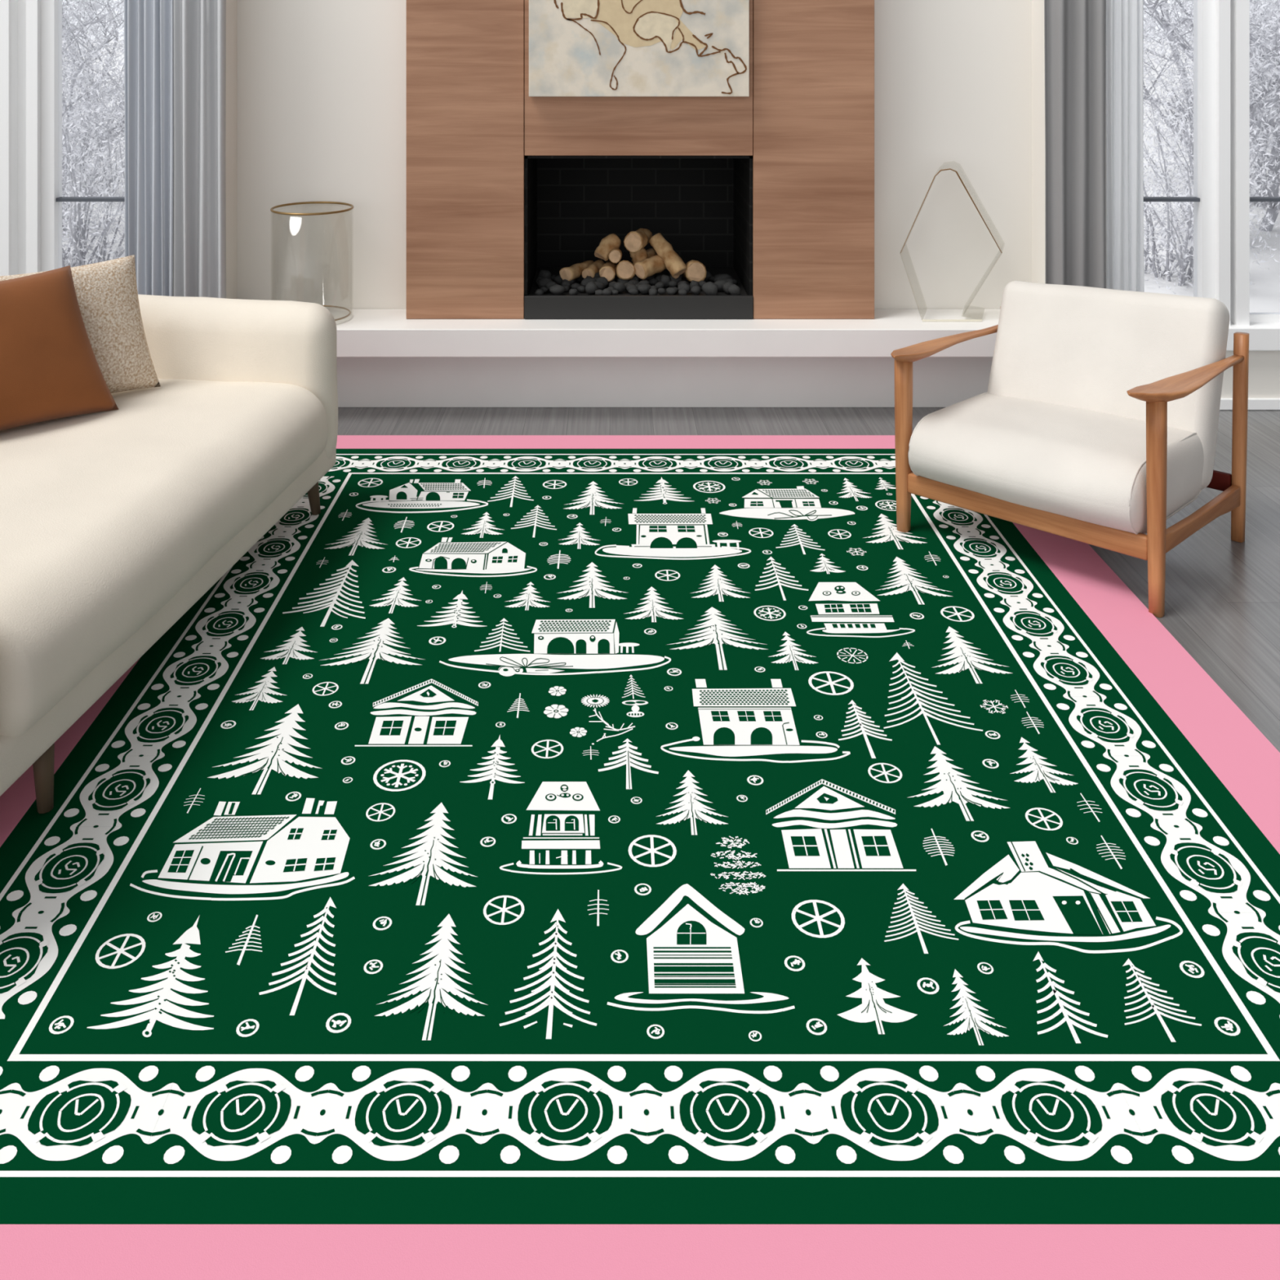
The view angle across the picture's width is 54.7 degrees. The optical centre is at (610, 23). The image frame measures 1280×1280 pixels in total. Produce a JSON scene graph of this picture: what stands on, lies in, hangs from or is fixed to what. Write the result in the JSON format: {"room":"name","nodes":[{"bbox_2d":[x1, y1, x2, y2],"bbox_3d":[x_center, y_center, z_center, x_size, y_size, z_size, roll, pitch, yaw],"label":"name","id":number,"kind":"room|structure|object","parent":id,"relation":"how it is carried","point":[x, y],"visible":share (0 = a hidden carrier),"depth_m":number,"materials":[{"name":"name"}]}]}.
{"room":"living room","nodes":[
{"label":"living room","id":0,"kind":"room"},
{"bbox_2d":[173,0,237,298],"bbox_3d":[-2.447,0.250,4.951,1.905,2.500,0.302,0,0,0],"label":"wall","id":1,"kind":"structure","parent":0,"point":[231,117],"depth_m":4.89,"materials":[{"name":"white paint"}]},
{"bbox_2d":[0,0,124,275],"bbox_3d":[-2.467,0.188,4.850,1.467,1.975,0.100,0,0,0],"label":"window","id":2,"kind":"structure","parent":1,"relation":"in","point":[31,198],"depth_m":4.83,"materials":[{"name":"white paint"}]},
{"bbox_2d":[124,0,173,296],"bbox_3d":[-1.768,0.373,4.737,0.198,2.246,0.044,0,0,0],"label":"curtain","id":3,"kind":"object","parent":1,"relation":"hanging from","point":[148,24],"visible":0.68,"depth_m":4.74,"materials":[{"name":"grey fabric"}]},
{"bbox_2d":[173,0,226,298],"bbox_3d":[-1.564,0.373,4.707,0.204,2.246,0.066,0,0,0],"label":"curtain","id":4,"kind":"object","parent":1,"relation":"hanging from","point":[199,25],"visible":0.64,"depth_m":4.71,"materials":[{"name":"grey fabric"}]},
{"bbox_2d":[237,0,1031,309],"bbox_3d":[0.098,0.250,5.027,3.185,2.500,0.150,0,0,0],"label":"wall","id":5,"kind":"structure","parent":0,"point":[322,84],"depth_m":4.95,"materials":[{"name":"white paint"}]},
{"bbox_2d":[337,407,1279,752],"bbox_3d":[0.000,1.530,2.600,9.000,0.060,4.800,0,0,0],"label":"floor","id":6,"kind":"structure","parent":0,"point":[1222,593],"depth_m":3.87,"materials":[{"name":"grey wood"}]},
{"bbox_2d":[0,294,337,813],"bbox_3d":[-1.548,1.149,2.909,1.227,0.704,2.045,0,0,8],"label":"sofa","id":7,"kind":"object","parent":6,"relation":"on","point":[114,524],"visible":0.72,"depth_m":2.94,"materials":[{"name":"beige fabric"}]},
{"bbox_2d":[0,265,119,431],"bbox_3d":[-1.605,0.871,3.255,0.221,0.385,0.560,0,0,44],"label":"throw pillow","id":8,"kind":"object","parent":7,"relation":"on","point":[50,369],"visible":1,"depth_m":3.27,"materials":[{"name":"orange fabric"}]},
{"bbox_2d":[0,254,160,393],"bbox_3d":[-1.545,0.877,3.475,0.525,0.372,0.183,0,0,-44],"label":"throw pillow","id":9,"kind":"object","parent":7,"relation":"on","point":[107,293],"visible":0.39,"depth_m":3.54,"materials":[{"name":"fabric"}]},
{"bbox_2d":[0,378,327,737],"bbox_3d":[-1.431,1.199,3.010,1.019,0.285,1.567,0,0,8],"label":"seat cushion","id":10,"kind":"object","parent":7,"relation":"on","point":[114,524],"depth_m":2.83,"materials":[{"name":"beige fabric"}]},
{"bbox_2d":[0,435,1279,1279],"bbox_3d":[0.050,1.496,2.925,2.643,0.007,3.110,0,0,0],"label":"rug","id":11,"kind":"object","parent":6,"relation":"on","point":[530,857],"visible":0.98,"depth_m":2.10,"materials":[{"name":"green fabric"}]},
{"bbox_2d":[890,280,1248,617],"bbox_3d":[1.325,1.150,3.595,0.828,0.698,0.779,0,0,44],"label":"armchair","id":12,"kind":"object","parent":11,"relation":"on","point":[1095,423],"visible":1,"depth_m":3.54,"materials":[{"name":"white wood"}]},
{"bbox_2d":[909,393,1204,533],"bbox_3d":[1.287,1.240,3.553,0.682,0.220,0.606,0,0,44],"label":"seat cushion","id":13,"kind":"object","parent":12,"relation":"on","point":[1051,463],"depth_m":3.40,"materials":[{"name":"beige fabric"}]},
{"bbox_2d":[986,280,1229,489],"bbox_3d":[1.495,1.069,3.765,0.679,0.537,0.284,0,0,44],"label":"cushion","id":14,"kind":"object","parent":12,"relation":"on","point":[1077,348],"depth_m":3.69,"materials":[{"name":"beige fabric"}]},
{"bbox_2d":[328,309,999,407],"bbox_3d":[0.100,1.322,4.785,3.100,0.354,0.330,0,0,0],"label":"hearth ledge","id":15,"kind":"object","parent":6,"relation":"on","point":[385,358],"visible":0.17,"depth_m":4.82,"materials":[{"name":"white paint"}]},
{"bbox_2d":[270,201,354,320],"bbox_3d":[-1.153,0.928,4.785,0.315,0.432,0.315,0,0,0],"label":"glass cylinder","id":16,"kind":"object","parent":15,"relation":"on","point":[302,202],"visible":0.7,"depth_m":4.78,"materials":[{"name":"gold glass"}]},
{"bbox_2d":[406,0,874,319],"bbox_3d":[0.117,0.097,5.106,1.810,2.094,0.669,0,0,0],"label":"fireplace","id":17,"kind":"object","parent":15,"relation":"on","point":[771,189],"visible":0.91,"depth_m":4.78,"materials":[{"name":"brown wood"}]},
{"bbox_2d":[534,288,544,295],"bbox_3d":[-0.276,1.054,4.831,0.031,0.028,0.041,0,0,39],"label":"stone","id":18,"kind":"object","parent":17,"relation":"on","point":[539,291],"visible":0.96,"depth_m":4.82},
{"bbox_2d":[539,286,548,293],"bbox_3d":[-0.263,1.053,4.879,0.038,0.028,0.032,0,0,27],"label":"stone","id":19,"kind":"object","parent":17,"relation":"on","point":[544,289],"visible":0.78,"depth_m":4.87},
{"bbox_2d":[537,269,551,279],"bbox_3d":[-0.269,1.041,5.063,0.053,0.058,0.069,0,0,-32],"label":"stone","id":20,"kind":"object","parent":17,"relation":"on","point":[547,273],"visible":0.61,"depth_m":5.05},
{"bbox_2d":[537,276,552,287],"bbox_3d":[-0.258,1.041,4.951,0.064,0.050,0.066,0,0,-12],"label":"stone","id":21,"kind":"object","parent":17,"relation":"on","point":[542,282],"visible":0.7,"depth_m":4.93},
{"bbox_2d":[546,280,556,291],"bbox_3d":[-0.231,1.044,4.900,0.051,0.042,0.044,0,0,-14],"label":"stone","id":22,"kind":"object","parent":17,"relation":"on","point":[549,283],"visible":0.62,"depth_m":4.88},
{"bbox_2d":[553,275,561,284],"bbox_3d":[-0.200,1.047,5.036,0.063,0.043,0.052,0,0,-27],"label":"stone","id":23,"kind":"object","parent":17,"relation":"on","point":[557,279],"visible":0.49,"depth_m":5.02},
{"bbox_2d":[550,284,565,295],"bbox_3d":[-0.208,1.045,4.836,0.067,0.046,0.058,0,0,20],"label":"stone","id":24,"kind":"object","parent":17,"relation":"on","point":[557,290],"visible":0.98,"depth_m":4.82,"materials":[{"name":"stone"}]},
{"bbox_2d":[560,280,570,288],"bbox_3d":[-0.178,1.048,4.939,0.039,0.040,0.037,0,0,-32],"label":"stone","id":25,"kind":"object","parent":17,"relation":"on","point":[564,282],"visible":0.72,"depth_m":4.93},
{"bbox_2d":[562,284,568,292],"bbox_3d":[-0.178,1.054,4.907,0.032,0.028,0.037,0,0,5],"label":"stone","id":26,"kind":"object","parent":17,"relation":"on","point":[566,287],"visible":0.66,"depth_m":4.89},
{"bbox_2d":[561,279,573,285],"bbox_3d":[-0.172,1.046,4.991,0.051,0.043,0.059,0,0,-27],"label":"stone","id":27,"kind":"object","parent":17,"relation":"on","point":[571,282],"visible":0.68,"depth_m":4.97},
{"bbox_2d":[559,260,594,280],"bbox_3d":[-0.133,1.014,5.071,0.060,0.059,0.222,0,0,26],"label":"log","id":28,"kind":"object","parent":27,"relation":"on","point":[573,272],"visible":0.8,"depth_m":5.00,"materials":[{"name":"wood"}]},
{"bbox_2d":[568,288,577,295],"bbox_3d":[-0.143,1.054,4.838,0.035,0.028,0.033,0,0,12],"label":"stone","id":29,"kind":"object","parent":17,"relation":"on","point":[572,291],"visible":0.96,"depth_m":4.83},
{"bbox_2d":[570,283,580,290],"bbox_3d":[-0.138,1.051,4.926,0.037,0.032,0.039,0,0,20],"label":"stone","id":30,"kind":"object","parent":17,"relation":"on","point":[575,286],"visible":0.84,"depth_m":4.91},
{"bbox_2d":[576,275,584,281],"bbox_3d":[-0.121,1.045,5.100,0.061,0.048,0.044,0,0,-41],"label":"stone","id":31,"kind":"object","parent":17,"relation":"on","point":[580,278],"visible":0.29,"depth_m":5.08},
{"bbox_2d":[576,285,585,293],"bbox_3d":[-0.114,1.053,4.894,0.038,0.028,0.032,0,0,32],"label":"stone","id":32,"kind":"object","parent":17,"relation":"on","point":[580,288],"visible":0.98,"depth_m":4.88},
{"bbox_2d":[580,277,595,286],"bbox_3d":[-0.086,1.042,4.946,0.076,0.052,0.050,0,0,-39],"label":"stone","id":33,"kind":"object","parent":17,"relation":"on","point":[584,282],"visible":0.56,"depth_m":4.93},
{"bbox_2d":[585,281,598,294],"bbox_3d":[-0.071,1.040,4.860,0.051,0.052,0.057,0,0,8],"label":"stone","id":34,"kind":"object","parent":17,"relation":"on","point":[591,286],"visible":1,"depth_m":4.84,"materials":[{"name":"stone"}]},
{"bbox_2d":[581,259,604,278],"bbox_3d":[-0.066,1.016,5.081,0.058,0.068,0.130,0,0,25],"label":"log","id":35,"kind":"object","parent":17,"relation":"on","point":[596,266],"visible":0.74,"depth_m":5.04,"materials":[{"name":"wood"}]},
{"bbox_2d":[595,289,602,295],"bbox_3d":[-0.042,1.055,4.832,0.042,0.025,0.028,0,0,25],"label":"stone","id":36,"kind":"object","parent":17,"relation":"on","point":[598,292],"visible":0.95,"depth_m":4.82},
{"bbox_2d":[594,281,604,289],"bbox_3d":[-0.049,1.046,4.911,0.057,0.038,0.052,0,0,-44],"label":"stone","id":37,"kind":"object","parent":17,"relation":"on","point":[600,285],"visible":0.55,"depth_m":4.89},
{"bbox_2d":[595,276,608,288],"bbox_3d":[-0.032,1.044,4.955,0.052,0.050,0.043,0,0,-7],"label":"stone","id":38,"kind":"object","parent":17,"relation":"on","point":[603,280],"visible":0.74,"depth_m":4.94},
{"bbox_2d":[602,288,612,295],"bbox_3d":[-0.012,1.050,4.826,0.041,0.032,0.041,0,0,-13],"label":"stone","id":39,"kind":"object","parent":17,"relation":"on","point":[606,291],"visible":0.98,"depth_m":4.81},
{"bbox_2d":[599,260,617,281],"bbox_3d":[-0.007,1.010,5.045,0.066,0.065,0.172,0,0,4],"label":"log","id":40,"kind":"object","parent":17,"relation":"on","point":[607,270],"visible":0.84,"depth_m":4.97,"materials":[{"name":"wood"}]},
{"bbox_2d":[594,233,621,261],"bbox_3d":[-0.009,0.915,5.048,0.113,0.105,0.070,0,0,-35],"label":"log","id":41,"kind":"object","parent":40,"relation":"on","point":[611,242],"visible":0.91,"depth_m":5.03,"materials":[{"name":"wood"}]},
{"bbox_2d":[608,281,616,286],"bbox_3d":[0.014,1.051,4.939,0.038,0.035,0.034,0,0,31],"label":"stone","id":42,"kind":"object","parent":17,"relation":"on","point":[611,284],"visible":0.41,"depth_m":4.93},
{"bbox_2d":[611,289,618,295],"bbox_3d":[0.015,1.054,4.837,0.039,0.022,0.030,0,0,45],"label":"stone","id":43,"kind":"object","parent":17,"relation":"on","point":[615,292],"visible":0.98,"depth_m":4.83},
{"bbox_2d":[613,282,626,293],"bbox_3d":[0.037,1.044,4.882,0.046,0.041,0.057,0,0,33],"label":"stone","id":44,"kind":"object","parent":17,"relation":"on","point":[620,286],"visible":0.94,"depth_m":4.86,"materials":[{"name":"stone"}]},
{"bbox_2d":[616,277,629,283],"bbox_3d":[0.051,1.045,4.997,0.052,0.039,0.053,0,0,-31],"label":"stone","id":45,"kind":"object","parent":17,"relation":"on","point":[618,279],"visible":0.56,"depth_m":4.98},
{"bbox_2d":[615,260,635,279],"bbox_3d":[0.062,1.013,5.059,0.083,0.113,0.183,0,0,0],"label":"log","id":46,"kind":"object","parent":17,"relation":"on","point":[624,269],"visible":0.93,"depth_m":4.97,"materials":[{"name":"wood"}]},
{"bbox_2d":[608,248,622,263],"bbox_3d":[0.019,0.942,5.041,0.060,0.060,0.130,0,0,0],"label":"log","id":47,"kind":"object","parent":46,"relation":"on","point":[615,255],"visible":0.94,"depth_m":4.99,"materials":[{"name":"wood"}]},
{"bbox_2d":[629,248,648,264],"bbox_3d":[0.118,0.958,5.062,0.077,0.076,0.078,0,0,0],"label":"log","id":48,"kind":"object","parent":46,"relation":"on","point":[640,255],"visible":0.71,"depth_m":5.04,"materials":[{"name":"wood"}]},
{"bbox_2d":[623,228,652,253],"bbox_3d":[0.118,0.881,5.060,0.084,0.087,0.187,0,0,18],"label":"log","id":49,"kind":"object","parent":48,"relation":"on","point":[634,241],"visible":0.95,"depth_m":4.98,"materials":[{"name":"wood"}]},
{"bbox_2d":[626,284,638,291],"bbox_3d":[0.086,1.049,4.883,0.046,0.032,0.052,0,0,-23],"label":"stone","id":50,"kind":"object","parent":17,"relation":"on","point":[628,286],"visible":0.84,"depth_m":4.87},
{"bbox_2d":[627,288,638,295],"bbox_3d":[0.091,1.053,4.844,0.040,0.029,0.031,0,0,4],"label":"stone","id":51,"kind":"object","parent":17,"relation":"on","point":[633,291],"visible":1,"depth_m":4.83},
{"bbox_2d":[627,279,639,284],"bbox_3d":[0.095,1.051,4.977,0.048,0.034,0.043,0,0,-24],"label":"stone","id":52,"kind":"object","parent":17,"relation":"on","point":[635,282],"visible":0.47,"depth_m":4.97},
{"bbox_2d":[629,275,639,281],"bbox_3d":[0.092,1.046,5.019,0.066,0.045,0.046,0,0,41],"label":"stone","id":53,"kind":"object","parent":17,"relation":"on","point":[635,277],"visible":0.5,"depth_m":5.00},
{"bbox_2d":[528,266,747,295],"bbox_3d":[0.110,1.105,5.099,0.860,0.077,0.640,0,0,0],"label":"stones","id":54,"kind":"object","parent":17,"relation":"on","point":[734,272],"depth_m":5.08,"materials":[{"name":"black stone"}]},
{"bbox_2d":[528,0,749,96],"bbox_3d":[0.110,-0.129,4.750,0.845,0.820,0.045,0,0,0],"label":"painting","id":55,"kind":"object","parent":17,"relation":"attached to","point":[577,47],"visible":1,"depth_m":4.73,"materials":[{"name":"beige fabric"}]},
{"bbox_2d":[637,280,649,284],"bbox_3d":[0.133,1.047,4.950,0.049,0.035,0.038,0,0,18],"label":"stone","id":56,"kind":"object","parent":17,"relation":"on","point":[642,282],"visible":0.51,"depth_m":4.94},
{"bbox_2d":[634,254,666,279],"bbox_3d":[0.172,0.980,5.008,0.153,0.102,0.080,0,0,-39],"label":"log","id":57,"kind":"object","parent":56,"relation":"on","point":[648,267],"visible":0.88,"depth_m":4.97,"materials":[{"name":"wood"}]},
{"bbox_2d":[637,284,650,294],"bbox_3d":[0.133,1.046,4.862,0.050,0.043,0.057,0,0,38],"label":"stone","id":58,"kind":"object","parent":17,"relation":"on","point":[644,289],"visible":0.98,"depth_m":4.85,"materials":[{"name":"stone"}]},
{"bbox_2d":[641,275,655,279],"bbox_3d":[0.155,1.048,5.085,0.066,0.039,0.053,0,0,22],"label":"stone","id":59,"kind":"object","parent":17,"relation":"on","point":[652,276],"visible":0.25,"depth_m":5.06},
{"bbox_2d":[645,248,657,257],"bbox_3d":[0.161,0.971,5.118,0.069,0.075,0.065,0,0,0],"label":"log","id":60,"kind":"object","parent":59,"relation":"on","point":[651,252],"visible":0.23,"depth_m":5.10,"materials":[{"name":"wood"}]},
{"bbox_2d":[648,278,658,285],"bbox_3d":[0.174,1.051,5.011,0.047,0.034,0.045,0,0,42],"label":"stone","id":61,"kind":"object","parent":17,"relation":"on","point":[652,282],"visible":0.76,"depth_m":5.00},
{"bbox_2d":[648,288,657,295],"bbox_3d":[0.168,1.052,4.822,0.031,0.032,0.041,0,0,-34],"label":"stone","id":62,"kind":"object","parent":17,"relation":"on","point":[652,291],"visible":0.97,"depth_m":4.81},
{"bbox_2d":[655,274,662,281],"bbox_3d":[0.208,1.045,5.034,0.053,0.043,0.062,0,0,-1],"label":"stone","id":63,"kind":"object","parent":17,"relation":"on","point":[658,277],"visible":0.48,"depth_m":5.02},
{"bbox_2d":[654,281,664,288],"bbox_3d":[0.196,1.049,4.934,0.040,0.031,0.033,0,0,-6],"label":"stone","id":64,"kind":"object","parent":17,"relation":"on","point":[660,284],"visible":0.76,"depth_m":4.92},
{"bbox_2d":[657,288,666,294],"bbox_3d":[0.203,1.052,4.851,0.035,0.026,0.027,0,0,-23],"label":"stone","id":65,"kind":"object","parent":17,"relation":"on","point":[660,291],"visible":1,"depth_m":4.84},
{"bbox_2d":[659,274,671,287],"bbox_3d":[0.223,1.043,4.992,0.049,0.052,0.063,0,0,10],"label":"stone","id":66,"kind":"object","parent":17,"relation":"on","point":[664,278],"visible":0.86,"depth_m":4.97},
{"bbox_2d":[666,287,676,295],"bbox_3d":[0.239,1.053,4.850,0.043,0.031,0.036,0,0,10],"label":"stone","id":67,"kind":"object","parent":17,"relation":"on","point":[670,291],"visible":1,"depth_m":4.84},
{"bbox_2d":[668,280,677,287],"bbox_3d":[0.252,1.050,4.967,0.040,0.035,0.038,0,0,-1],"label":"stone","id":68,"kind":"object","parent":17,"relation":"on","point":[672,283],"visible":0.89,"depth_m":4.96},
{"bbox_2d":[648,232,687,278],"bbox_3d":[0.233,0.943,5.006,0.182,0.169,0.074,0,0,42],"label":"log","id":69,"kind":"object","parent":68,"relation":"on","point":[674,264],"visible":1,"depth_m":4.98,"materials":[{"name":"wood"}]},
{"bbox_2d":[669,275,682,286],"bbox_3d":[0.264,1.044,5.011,0.056,0.051,0.052,0,0,-28],"label":"stone","id":70,"kind":"object","parent":17,"relation":"on","point":[678,279],"visible":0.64,"depth_m":4.99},
{"bbox_2d":[678,288,687,295],"bbox_3d":[0.283,1.051,4.824,0.034,0.030,0.035,0,0,33],"label":"stone","id":71,"kind":"object","parent":17,"relation":"on","point":[682,291],"visible":0.99,"depth_m":4.82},
{"bbox_2d":[677,282,689,293],"bbox_3d":[0.290,1.043,4.862,0.049,0.046,0.053,0,0,-18],"label":"stone","id":72,"kind":"object","parent":17,"relation":"on","point":[682,286],"visible":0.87,"depth_m":4.85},
{"bbox_2d":[683,259,706,281],"bbox_3d":[0.343,1.010,5.051,0.093,0.107,0.192,0,0,0],"label":"log","id":73,"kind":"object","parent":17,"relation":"on","point":[695,270],"visible":0.88,"depth_m":4.96,"materials":[{"name":"wood"}]},
{"bbox_2d":[689,280,699,289],"bbox_3d":[0.335,1.047,4.921,0.041,0.043,0.048,0,0,-10],"label":"stone","id":74,"kind":"object","parent":17,"relation":"on","point":[693,282],"visible":0.58,"depth_m":4.91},
{"bbox_2d":[690,284,701,295],"bbox_3d":[0.336,1.048,4.845,0.041,0.040,0.051,0,0,8],"label":"stone","id":75,"kind":"object","parent":17,"relation":"on","point":[695,290],"visible":0.99,"depth_m":4.83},
{"bbox_2d":[697,280,706,289],"bbox_3d":[0.367,1.049,4.946,0.051,0.038,0.042,0,0,12],"label":"stone","id":76,"kind":"object","parent":17,"relation":"on","point":[700,282],"visible":0.43,"depth_m":4.93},
{"bbox_2d":[706,270,711,280],"bbox_3d":[0.394,1.043,5.102,0.052,0.044,0.049,0,0,22],"label":"stone","id":77,"kind":"object","parent":17,"relation":"on","point":[708,274],"visible":0.44,"depth_m":5.09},
{"bbox_2d":[701,281,717,295],"bbox_3d":[0.392,1.039,4.829,0.070,0.058,0.058,0,0,29],"label":"stone","id":78,"kind":"object","parent":17,"relation":"on","point":[709,288],"visible":0.98,"depth_m":4.81,"materials":[{"name":"stone"}]},
{"bbox_2d":[709,275,715,282],"bbox_3d":[0.423,1.052,5.083,0.031,0.025,0.043,0,0,-7],"label":"stone","id":79,"kind":"object","parent":17,"relation":"on","point":[711,278],"visible":0.75,"depth_m":5.07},
{"bbox_2d":[714,279,727,291],"bbox_3d":[0.437,1.043,4.912,0.068,0.043,0.048,0,0,-9],"label":"stone","id":80,"kind":"object","parent":17,"relation":"on","point":[720,283],"visible":0.57,"depth_m":4.89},
{"bbox_2d":[713,273,731,282],"bbox_3d":[0.456,1.043,5.036,0.074,0.043,0.050,0,0,2],"label":"stone","id":81,"kind":"object","parent":17,"relation":"on","point":[722,276],"visible":0.56,"depth_m":5.02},
{"bbox_2d":[722,281,733,293],"bbox_3d":[0.468,1.043,4.871,0.052,0.050,0.055,0,0,-19],"label":"stone","id":82,"kind":"object","parent":17,"relation":"on","point":[726,285],"visible":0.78,"depth_m":4.86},
{"bbox_2d":[724,277,734,284],"bbox_3d":[0.472,1.046,4.973,0.049,0.038,0.059,0,0,-40],"label":"stone","id":83,"kind":"object","parent":17,"relation":"on","point":[729,279],"visible":0.33,"depth_m":4.96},
{"bbox_2d":[728,284,741,295],"bbox_3d":[0.485,1.044,4.827,0.051,0.048,0.043,0,0,-3],"label":"stone","id":84,"kind":"object","parent":17,"relation":"on","point":[734,290],"visible":0.99,"depth_m":4.81,"materials":[{"name":"stone"}]},
{"bbox_2d":[900,168,1002,321],"bbox_3d":[1.334,0.844,4.805,0.446,0.600,0.140,0,0,0],"label":"sculpture","id":85,"kind":"object","parent":15,"relation":"on","point":[957,173],"visible":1,"depth_m":4.74,"materials":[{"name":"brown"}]},
{"bbox_2d":[1031,0,1279,398],"bbox_3d":[2.645,0.250,4.951,1.910,2.500,0.302,0,0,0],"label":"wall","id":86,"kind":"structure","parent":0,"point":[1264,374],"depth_m":4.83,"materials":[{"name":"white paint"}]},
{"bbox_2d":[1044,0,1106,288],"bbox_3d":[1.778,0.373,4.717,0.245,2.246,0.052,0,0,0],"label":"curtain","id":87,"kind":"object","parent":86,"relation":"hanging from","point":[1075,30],"visible":0.62,"depth_m":4.72,"materials":[{"name":"grey fabric"}]},
{"bbox_2d":[1105,0,1144,292],"bbox_3d":[1.976,0.373,4.747,0.154,2.246,0.028,0,0,0],"label":"sheer curtain","id":88,"kind":"object","parent":86,"relation":"hanging from","point":[1124,72],"visible":0.7,"depth_m":4.74,"materials":[{"name":"fabric"}]},
{"bbox_2d":[1143,0,1279,325],"bbox_3d":[2.707,0.188,4.850,1.387,1.975,0.100,0,0,0],"label":"window","id":89,"kind":"structure","parent":86,"relation":"in","point":[1221,198],"depth_m":4.81,"materials":[{"name":"white paint"}]},
{"bbox_2d":[1219,398,1279,409],"bbox_3d":[2.646,1.477,4.792,1.908,0.044,0.016,0,0,0],"label":"baseboard","id":90,"kind":"structure","parent":86,"relation":"attached to","point":[1225,403],"depth_m":4.79,"materials":[{"name":"white paint"}]},
{"bbox_2d":[1226,322,1279,351],"bbox_3d":[2.646,1.220,4.843,1.908,0.090,0.155,0,0,0],"label":"window ledge","id":91,"kind":"object","parent":86,"relation":"attached to","point":[1263,336],"visible":0.08,"depth_m":4.76,"materials":[{"name":"white paint"}]},
{"label":"outside","id":92,"kind":"structure","parent":0,"visible":0},
{"bbox_2d":[62,39,1279,312],"bbox_3d":[0.000,1.246,25.300,44.000,1.330,40.000,0,0,0],"label":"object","id":93,"kind":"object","parent":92,"point":[1264,290],"depth_m":10.32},
{"bbox_2d":[62,0,124,137],"bbox_3d":[-5.716,-0.163,11.513,3.330,4.197,3.268,0,0,8],"label":"tree","id":94,"kind":"object","parent":93,"relation":"on","point":[66,4],"visible":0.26,"depth_m":11.51,"materials":[{"name":"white plant"}]},
{"bbox_2d":[62,0,124,163],"bbox_3d":[-6.602,-0.636,13.528,3.433,5.030,3.472,0,0,-30],"label":"tree","id":95,"kind":"object","parent":93,"relation":"on","point":[113,16],"visible":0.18,"depth_m":13.61,"materials":[{"name":"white plant"}]},
{"bbox_2d":[62,66,124,267],"bbox_3d":[-3.688,1.112,8.725,2.112,1.618,2.177,0,0,24],"label":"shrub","id":96,"kind":"object","parent":93,"relation":"on","point":[80,253],"visible":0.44,"depth_m":8.69,"materials":[{"name":"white plant"}]},
{"bbox_2d":[62,0,124,244],"bbox_3d":[-4.201,0.231,9.549,2.856,3.504,3.120,0,0,30],"label":"tree","id":97,"kind":"object","parent":93,"relation":"on","point":[117,86],"visible":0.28,"depth_m":9.58,"materials":[{"name":"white plant"}]},
{"bbox_2d":[62,31,124,237],"bbox_3d":[-4.564,0.882,10.536,2.626,1.971,2.516,0,0,16],"label":"shrub","id":98,"kind":"object","parent":93,"relation":"on","point":[81,75],"visible":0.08,"depth_m":10.39,"materials":[{"name":"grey plant"}]},
{"bbox_2d":[62,1,124,196],"bbox_3d":[-5.293,0.715,12.222,2.814,2.232,3.105,0,0,29],"label":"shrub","id":99,"kind":"object","parent":93,"relation":"on","point":[104,36],"visible":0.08,"depth_m":12.26,"materials":[{"name":"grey plant"}]},
{"bbox_2d":[1142,0,1258,170],"bbox_3d":[5.653,-0.503,12.949,4.055,4.799,3.625,0,0,-12],"label":"tree","id":100,"kind":"object","parent":93,"relation":"on","point":[1173,49],"visible":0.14,"depth_m":12.96,"materials":[{"name":"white plant"}]},
{"bbox_2d":[1142,49,1279,293],"bbox_3d":[3.917,1.048,8.522,2.204,1.736,2.304,0,0,0],"label":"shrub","id":101,"kind":"object","parent":93,"relation":"on","point":[1185,258],"visible":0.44,"depth_m":8.43,"materials":[{"name":"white plant"}]},
{"bbox_2d":[1142,31,1279,253],"bbox_3d":[4.693,0.971,10.163,2.058,1.827,2.684,0,0,36],"label":"shrub","id":102,"kind":"object","parent":93,"relation":"on","point":[1183,110],"visible":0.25,"depth_m":9.99,"materials":[{"name":"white plant"}]},
{"bbox_2d":[1143,0,1279,242],"bbox_3d":[4.528,0.268,9.592,3.096,3.448,3.474,0,0,22],"label":"tree","id":103,"kind":"object","parent":93,"relation":"on","point":[1272,49],"visible":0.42,"depth_m":8.94,"materials":[{"name":"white plant"}]},
{"bbox_2d":[1143,0,1279,231],"bbox_3d":[5.697,0.494,10.649,3.175,2.954,3.945,0,0,-9],"label":"tree","id":104,"kind":"object","parent":93,"relation":"on","point":[1272,210],"visible":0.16,"depth_m":10.49,"materials":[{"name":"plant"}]},
{"bbox_2d":[1143,23,1279,209],"bbox_3d":[6.112,0.749,11.807,2.754,2.202,2.662,0,0,38],"label":"shrub","id":105,"kind":"object","parent":93,"relation":"on","point":[1171,98],"visible":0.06,"depth_m":11.77,"materials":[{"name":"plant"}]},
{"bbox_2d":[1143,0,1279,140],"bbox_3d":[7.718,-0.528,15.371,4.112,4.762,3.746,0,0,-5],"label":"tree","id":106,"kind":"object","parent":93,"relation":"on","point":[1150,25],"visible":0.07,"depth_m":15.60,"materials":[{"name":"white plant"}]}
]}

